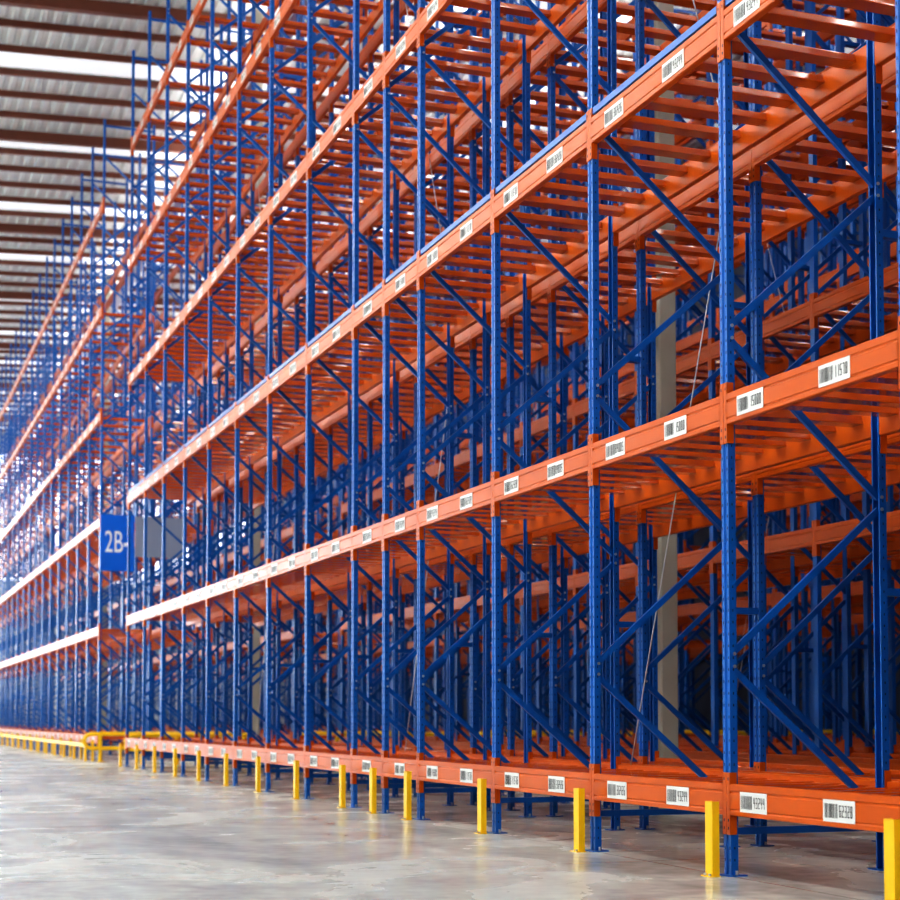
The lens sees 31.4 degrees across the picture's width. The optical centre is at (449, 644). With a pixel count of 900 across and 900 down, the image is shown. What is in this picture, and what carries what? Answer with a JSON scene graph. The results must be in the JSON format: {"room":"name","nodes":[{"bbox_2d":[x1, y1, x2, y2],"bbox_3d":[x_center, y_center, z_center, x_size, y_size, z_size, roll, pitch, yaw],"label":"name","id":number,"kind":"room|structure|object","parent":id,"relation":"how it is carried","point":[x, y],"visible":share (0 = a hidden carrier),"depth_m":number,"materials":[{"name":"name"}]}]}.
{"room":"warehouse","nodes":[
{"label":"warehouse","id":0,"kind":"room"},
{"bbox_2d":[0,432,325,726],"bbox_3d":[-29.710,-4.790,92.915,46.500,20.000,0.300,1,-3,-20],"label":"wall","id":1,"kind":"structure","parent":0,"point":[65,437],"depth_m":95.58,"materials":[{"name":"grey"}]},
{"bbox_2d":[0,453,62,581],"bbox_3d":[-25.478,-7.474,94.425,5.060,7.580,0.110,1,-3,-20],"label":"window","id":2,"kind":"structure","parent":1,"relation":"in","point":[6,453],"depth_m":94.52,"materials":[{"name":"white"}]},
{"bbox_2d":[77,461,159,584],"bbox_3d":[-20.042,-7.383,96.445,5.060,7.580,0.110,1,-3,-20],"label":"window","id":3,"kind":"structure","parent":1,"relation":"in","point":[157,565],"depth_m":96.81,"materials":[{"name":"white"}]},
{"bbox_2d":[173,500,243,566],"bbox_3d":[-14.605,-7.291,98.464,5.060,7.580,0.110,1,-3,-20],"label":"window","id":4,"kind":"structure","parent":1,"relation":"in","point":[174,500],"depth_m":97.95,"materials":[{"name":"white"}]},
{"bbox_2d":[0,738,884,899],"bbox_3d":[-9.616,2.898,38.475,46.500,0.300,115.000,1,-3,-20],"label":"floor","id":5,"kind":"structure","parent":0,"point":[71,829],"depth_m":12.18,"materials":[{"name":"concrete"}]},
{"bbox_2d":[0,733,86,760],"bbox_3d":[-16.118,3.404,57.392,0.060,0.405,45.000,1,-3,-20],"label":"guard rail","id":6,"kind":"object","parent":5,"relation":"on","point":[74,744],"visible":0.91,"depth_m":43.72,"materials":[{"name":"yellow metal"}]},
{"bbox_2d":[68,738,71,756],"bbox_3d":[-9.497,2.581,39.971,0.075,0.470,0.120,1,-3,-20],"label":"guard","id":7,"kind":"object","parent":5,"relation":"on","point":[70,739],"visible":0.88,"depth_m":39.93,"materials":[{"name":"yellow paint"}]},
{"bbox_2d":[79,739,81,758],"bbox_3d":[-8.809,2.497,38.124,0.075,0.470,0.120,1,-3,-20],"label":"guard","id":8,"kind":"object","parent":5,"relation":"on","point":[80,751],"visible":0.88,"depth_m":38.09,"materials":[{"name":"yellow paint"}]},
{"bbox_2d":[0,119,163,760],"bbox_3d":[-15.264,-3.767,58.131,1.450,14.800,45.519,1,-3,-20],"label":"rack","id":9,"kind":"object","parent":5,"relation":"on","point":[79,554],"visible":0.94,"depth_m":45.83,"materials":[{"name":"blue metal"}]},
{"bbox_2d":[90,740,93,760],"bbox_3d":[-8.121,2.413,36.277,0.075,0.470,0.120,1,-3,-20],"label":"guard","id":10,"kind":"object","parent":5,"relation":"on","point":[92,741],"visible":1,"depth_m":36.24,"materials":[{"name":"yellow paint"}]},
{"bbox_2d":[101,274,110,729],"bbox_3d":[-12.409,-4.894,57.547,0.400,17.000,0.400,1,-3,-20],"label":"concrete column","id":11,"kind":"structure","parent":5,"relation":"on","point":[107,319],"depth_m":57.45,"materials":[{"name":"grey concrete"}]},
{"bbox_2d":[0,133,215,760],"bbox_3d":[-14.026,-3.746,58.591,1.250,14.800,45.519,1,-3,-20],"label":"rack","id":12,"kind":"object","parent":5,"relation":"on","point":[191,532],"visible":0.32,"depth_m":46.24,"materials":[{"name":"blue metal"}]},
{"bbox_2d":[118,743,121,765],"bbox_3d":[-6.704,2.240,32.469,0.075,0.470,0.120,1,-3,-20],"label":"guard","id":13,"kind":"object","parent":5,"relation":"on","point":[120,744],"visible":1,"depth_m":32.43,"materials":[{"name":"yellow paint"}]},
{"bbox_2d":[134,745,137,768],"bbox_3d":[-6.016,2.156,30.621,0.075,0.470,0.120,1,-3,-20],"label":"guard","id":14,"kind":"object","parent":5,"relation":"on","point":[136,746],"visible":1,"depth_m":30.58,"materials":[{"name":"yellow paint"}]},
{"bbox_2d":[151,746,155,772],"bbox_3d":[-5.328,2.072,28.774,0.075,0.470,0.120,1,-3,-20],"label":"guard","id":15,"kind":"object","parent":5,"relation":"on","point":[154,747],"visible":1,"depth_m":28.73,"materials":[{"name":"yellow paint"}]},
{"bbox_2d":[82,732,227,761],"bbox_3d":[-6.680,2.318,36.337,3.304,0.665,0.180,1,-3,-20],"label":"barrier","id":16,"kind":"object","parent":5,"relation":"on","point":[99,747],"visible":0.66,"depth_m":35.88,"materials":[{"name":"yellow metal"}]},
{"bbox_2d":[172,748,176,776],"bbox_3d":[-4.641,1.988,26.927,0.075,0.470,0.120,1,-3,-20],"label":"guard","id":17,"kind":"object","parent":5,"relation":"on","point":[174,749],"visible":1,"depth_m":26.89,"materials":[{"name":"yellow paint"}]},
{"bbox_2d":[123,733,246,764],"bbox_3d":[-5.535,2.195,33.618,2.654,0.665,0.180,1,-3,-20],"label":"barrier","id":18,"kind":"object","parent":5,"relation":"on","point":[176,735],"visible":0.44,"depth_m":33.48,"materials":[{"name":"yellow metal"}]},
{"bbox_2d":[195,751,200,780],"bbox_3d":[-3.953,1.905,25.079,0.075,0.470,0.120,1,-3,-20],"label":"guard","id":19,"kind":"object","parent":5,"relation":"on","point":[198,759],"visible":1,"depth_m":25.05,"materials":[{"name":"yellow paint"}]},
{"bbox_2d":[61,151,347,741],"bbox_3d":[-10.999,-3.695,59.715,1.450,14.800,45.519,1,-3,-20],"label":"rack","id":20,"kind":"object","parent":5,"relation":"on","point":[286,534],"visible":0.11,"depth_m":49.78,"materials":[{"name":"blue metal"}]},
{"bbox_2d":[222,753,227,785],"bbox_3d":[-3.265,1.821,23.232,0.075,0.470,0.120,1,-3,-20],"label":"guard","id":21,"kind":"object","parent":5,"relation":"on","point":[225,754],"visible":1,"depth_m":23.20,"materials":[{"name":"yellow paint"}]},
{"bbox_2d":[93,185,391,737],"bbox_3d":[-9.762,-3.674,60.175,1.250,14.800,45.519,1,-3,-20],"label":"rack","id":22,"kind":"object","parent":5,"relation":"on","point":[375,639],"visible":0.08,"depth_m":52.40,"materials":[{"name":"blue metal"}]},
{"bbox_2d":[253,757,260,791],"bbox_3d":[-2.578,1.737,21.384,0.075,0.470,0.120,1,-3,-20],"label":"guard","id":23,"kind":"object","parent":5,"relation":"on","point":[258,759],"visible":1,"depth_m":21.35,"materials":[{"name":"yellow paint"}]},
{"bbox_2d":[252,9,262,735],"bbox_3d":[-4.357,-5.877,35.918,0.400,17.000,0.400,1,-3,-20],"label":"concrete column","id":24,"kind":"structure","parent":5,"relation":"on","point":[258,16],"depth_m":35.64,"materials":[{"name":"grey concrete"}]},
{"bbox_2d":[291,760,298,798],"bbox_3d":[-1.890,1.653,19.537,0.075,0.470,0.120,1,-3,-20],"label":"guard","id":25,"kind":"object","parent":5,"relation":"on","point":[295,762],"visible":1,"depth_m":19.50,"materials":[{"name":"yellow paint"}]},
{"bbox_2d":[154,208,519,737],"bbox_3d":[-6.734,-3.623,61.300,1.450,14.800,45.519,1,-3,-20],"label":"rack","id":26,"kind":"object","parent":5,"relation":"on","point":[462,446],"visible":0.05,"depth_m":49.81,"materials":[{"name":"blue paint"}]},
{"bbox_2d":[337,765,345,807],"bbox_3d":[-1.202,1.569,17.690,0.075,0.470,0.120,1,-3,-20],"label":"guard","id":27,"kind":"object","parent":5,"relation":"on","point":[342,768],"visible":1,"depth_m":17.66,"materials":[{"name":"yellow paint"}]},
{"bbox_2d":[297,731,398,741],"bbox_3d":[-2.392,2.391,37.930,2.654,0.665,0.180,1,-3,-20],"label":"barrier","id":28,"kind":"object","parent":5,"relation":"on","point":[317,732],"visible":0.04,"depth_m":37.70,"materials":[{"name":"yellow metal"}]},
{"bbox_2d":[180,212,560,738],"bbox_3d":[-5.497,-3.602,61.759,1.250,14.800,45.519,1,-3,-20],"label":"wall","id":29,"kind":"structure","parent":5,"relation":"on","point":[545,641],"depth_m":49.38,"materials":[{"name":"blue paint"}]},
{"bbox_2d":[367,768,376,813],"bbox_3d":[-0.814,1.522,16.646,0.075,0.470,0.120,1,-3,-20],"label":"guard","id":30,"kind":"object","parent":5,"relation":"on","point":[372,771],"visible":1,"depth_m":16.61,"materials":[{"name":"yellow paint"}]},
{"bbox_2d":[334,732,443,740],"bbox_3d":[-1.270,2.267,35.203,2.654,0.665,0.180,1,-3,-20],"label":"barrier","id":31,"kind":"object","parent":5,"relation":"on","point":[345,733],"visible":0.11,"depth_m":35.11,"materials":[{"name":"yellow metal"}]},
{"bbox_2d":[401,771,411,819],"bbox_3d":[-0.425,1.474,15.602,0.075,0.470,0.120,1,-3,-20],"label":"guard","id":32,"kind":"object","parent":5,"relation":"on","point":[407,774],"visible":1,"depth_m":15.57,"materials":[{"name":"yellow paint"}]},
{"bbox_2d":[242,254,685,736],"bbox_3d":[-2.470,-3.551,62.884,1.450,14.800,45.519,1,-3,-20],"label":"rack","id":33,"kind":"object","parent":5,"relation":"on","point":[544,566],"visible":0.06,"depth_m":49.26,"materials":[{"name":"blue metal"}]},
{"bbox_2d":[474,778,486,833],"bbox_3d":[0.263,1.390,13.754,0.075,0.470,0.120,1,-3,-20],"label":"guard","id":34,"kind":"object","parent":5,"relation":"on","point":[481,783],"visible":1,"depth_m":13.72,"materials":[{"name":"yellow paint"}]},
{"bbox_2d":[280,282,721,736],"bbox_3d":[-1.232,-3.530,63.344,1.250,14.800,45.519,1,-3,-20],"label":"rack","id":35,"kind":"object","parent":5,"relation":"on","point":[693,644],"visible":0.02,"depth_m":43.97,"materials":[{"name":"blue metal"}]},
{"bbox_2d":[125,0,899,876],"bbox_3d":[-0.391,-5.581,18.179,1.450,14.800,31.965,1,-3,-20],"label":"rack","id":36,"kind":"object","parent":5,"relation":"on","point":[734,433],"visible":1,"depth_m":16.11,"materials":[{"name":"metal"}]},
{"bbox_2d":[100,514,182,571],"bbox_3d":[-7.015,-2.293,36.578,1.930,1.280,0.046,1,-3,-20],"label":"aisle sign","id":37,"kind":"object","parent":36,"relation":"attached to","point":[113,528],"visible":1,"depth_m":36.48,"materials":[{"name":"blue plastic"}]},
{"bbox_2d":[479,730,572,737],"bbox_3d":[1.873,2.462,39.514,2.654,0.665,0.180,1,-3,-20],"label":"barrier","id":38,"kind":"object","parent":5,"relation":"on","point":[481,732],"visible":0.09,"depth_m":39.16,"materials":[{"name":"yellow metal"}]},
{"bbox_2d":[193,0,899,846],"bbox_3d":[0.846,-5.560,18.639,1.250,14.800,31.965,1,-3,-20],"label":"rack","id":39,"kind":"object","parent":5,"relation":"on","point":[819,477],"visible":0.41,"depth_m":17.43,"materials":[{"name":"blue metal"}]},
{"bbox_2d":[323,227,831,735],"bbox_3d":[1.795,-3.479,64.468,1.450,14.800,45.519,1,-3,-20],"label":"rack","id":40,"kind":"object","parent":5,"relation":"on","point":[692,652],"visible":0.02,"depth_m":47.78,"materials":[{"name":"blue metal"}]},
{"bbox_2d":[570,788,585,851],"bbox_3d":[0.951,1.306,11.907,0.075,0.470,0.120,1,-3,-20],"label":"guard","id":41,"kind":"object","parent":5,"relation":"on","point":[579,793],"visible":1,"depth_m":11.87,"materials":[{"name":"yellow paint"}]},
{"bbox_2d":[532,731,632,736],"bbox_3d":[2.995,2.339,36.787,2.654,0.665,0.180,1,-3,-20],"label":"barrier","id":42,"kind":"object","parent":5,"relation":"on","point":[630,732],"visible":0.18,"depth_m":36.71,"materials":[{"name":"metal"}]},
{"bbox_2d":[358,237,872,734],"bbox_3d":[3.032,-3.458,64.928,1.250,14.800,45.519,1,-3,-20],"label":"rack","id":43,"kind":"object","parent":5,"relation":"on","point":[690,316],"visible":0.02,"depth_m":50.68,"materials":[{"name":"blue metal"}]},
{"bbox_2d":[340,0,899,769],"bbox_3d":[3.873,-5.509,19.763,1.450,14.800,31.965,1,-3,-20],"label":"rack","id":44,"kind":"object","parent":5,"relation":"on","point":[794,548],"visible":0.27,"depth_m":19.77,"materials":[{"name":"blue metal"}]},
{"bbox_2d":[404,0,899,754],"bbox_3d":[5.111,-5.488,20.223,1.250,14.800,31.965,1,-3,-20],"label":"rack","id":45,"kind":"object","parent":5,"relation":"on","point":[835,568],"visible":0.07,"depth_m":22.04,"materials":[{"name":"blue metal"}]},
{"bbox_2d":[649,1,677,808],"bbox_3d":[2.363,-6.696,17.866,0.400,17.000,0.400,1,-3,-20],"label":"concrete column","id":46,"kind":"structure","parent":5,"relation":"on","point":[667,614],"depth_m":17.53,"materials":[{"name":"grey concrete"}]},
{"bbox_2d":[684,730,722,733],"bbox_3d":[6.138,2.534,41.099,2.654,0.665,0.180,1,-3,-20],"label":"barrier","id":47,"kind":"object","parent":5,"relation":"on","point":[686,731],"visible":0.03,"depth_m":41.09,"materials":[{"name":"yellow metal"}]},
{"bbox_2d":[701,801,720,876],"bbox_3d":[1.638,1.223,10.060,0.075,0.470,0.120,1,-3,-20],"label":"guard","id":48,"kind":"object","parent":5,"relation":"on","point":[712,851],"visible":1,"depth_m":10.03,"materials":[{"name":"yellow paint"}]},
{"bbox_2d":[535,3,899,749],"bbox_3d":[8.138,-5.437,21.348,1.450,14.800,31.965,1,-3,-20],"label":"rack","id":49,"kind":"object","parent":5,"relation":"on","point":[688,613],"visible":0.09,"depth_m":28.38,"materials":[{"name":"blue metal"}]},
{"bbox_2d":[599,5,899,743],"bbox_3d":[9.375,-5.416,21.807,1.250,14.800,31.965,1,-3,-20],"label":"rack","id":50,"kind":"object","parent":5,"relation":"on","point":[779,262],"visible":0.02,"depth_m":31.01,"materials":[{"name":"blue metal"}]},
{"bbox_2d":[707,731,791,735],"bbox_3d":[7.259,2.411,38.371,2.654,0.665,0.180,1,-3,-20],"label":"barrier","id":51,"kind":"object","parent":5,"relation":"on","point":[743,733],"visible":0.12,"depth_m":38.23,"materials":[{"name":"yellow paint"}]},
{"bbox_2d":[716,71,899,740],"bbox_3d":[12.403,-5.365,22.932,1.450,14.800,31.965,1,-3,-20],"label":"rack","id":52,"kind":"object","parent":5,"relation":"on","point":[857,623],"visible":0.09,"depth_m":34.02,"materials":[{"name":"blue metal"}]},
{"bbox_2d":[764,119,899,737],"bbox_3d":[13.640,-5.344,23.392,1.250,14.800,31.965,1,-3,-20],"label":"rack","id":53,"kind":"object","parent":5,"relation":"on","point":[826,634],"visible":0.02,"depth_m":36.37,"materials":[{"name":"blue metal"}]},
{"bbox_2d":[801,729,874,734],"bbox_3d":[10.402,2.606,42.683,2.654,0.665,0.180,1,-3,-20],"label":"barrier","id":54,"kind":"object","parent":5,"relation":"on","point":[824,731],"visible":0.02,"depth_m":42.54,"materials":[{"name":"yellow metal"}]},
{"bbox_2d":[884,818,899,899],"bbox_3d":[2.291,1.143,8.306,0.075,0.470,0.120,1,-3,-20],"label":"guard","id":55,"kind":"object","parent":5,"relation":"on","point":[891,826],"visible":1,"depth_m":8.28,"materials":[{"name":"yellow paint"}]},
{"bbox_2d":[890,208,899,735],"bbox_3d":[16.668,-5.293,24.516,1.450,14.800,31.965,1,-3,-20],"label":"rack","id":56,"kind":"object","parent":5,"relation":"on","point":[894,228],"visible":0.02,"depth_m":38.74,"materials":[{"name":"blue metal"}]},
{"bbox_2d":[0,0,893,433],"bbox_3d":[-9.531,-14.829,39.312,46.680,2.394,115.000,1,-3,-20],"label":"ceiling","id":57,"kind":"structure","parent":0,"point":[8,35],"depth_m":44.40,"materials":[{"name":"white metal"}]},
{"bbox_2d":[29,0,306,436],"bbox_3d":[-4.956,-14.096,39.914,0.300,0.600,107.000,1,-3,-20],"label":"linear light","id":58,"kind":"object","parent":57,"relation":"hanging from","point":[293,16],"visible":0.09,"depth_m":48.82,"materials":[{"name":"grey"}]},
{"bbox_2d":[119,0,517,430],"bbox_3d":[-0.925,-14.243,41.421,0.300,0.600,107.000,1,-3,-20],"label":"linear light","id":59,"kind":"object","parent":57,"relation":"hanging from","point":[411,111],"visible":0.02,"depth_m":44.30,"materials":[{"name":"grey"}]},
{"bbox_2d":[0,0,824,432],"bbox_3d":[-9.521,-14.665,39.017,46.500,2.600,112.635,1,-3,-20],"label":"roof purlins","id":60,"kind":"structure","parent":57,"relation":"attached to","point":[94,7],"depth_m":46.51,"materials":[{"name":"metal"}]},
{"bbox_2d":[0,0,865,429],"bbox_3d":[-9.817,-14.731,40.536,43.000,2.170,109.100,1,-3,-20],"label":"rooflight","id":61,"kind":"object","parent":57,"relation":"attached to","point":[7,59],"visible":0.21,"depth_m":43.46,"materials":[{"name":"white"}]},
{"bbox_2d":[188,10,701,436],"bbox_3d":[3.339,-14.399,43.015,0.300,0.600,107.000,1,-3,-20],"label":"linear light","id":62,"kind":"object","parent":57,"relation":"hanging from","point":[677,27],"visible":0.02,"depth_m":41.26,"materials":[{"name":"grey"}]},
{"bbox_2d":[325,189,899,735],"bbox_3d":[12.317,-6.871,47.083,0.300,20.000,115.000,1,-3,-20],"label":"wall","id":63,"kind":"structure","parent":0,"point":[703,704],"depth_m":55.21,"materials":[{"name":"grey"}]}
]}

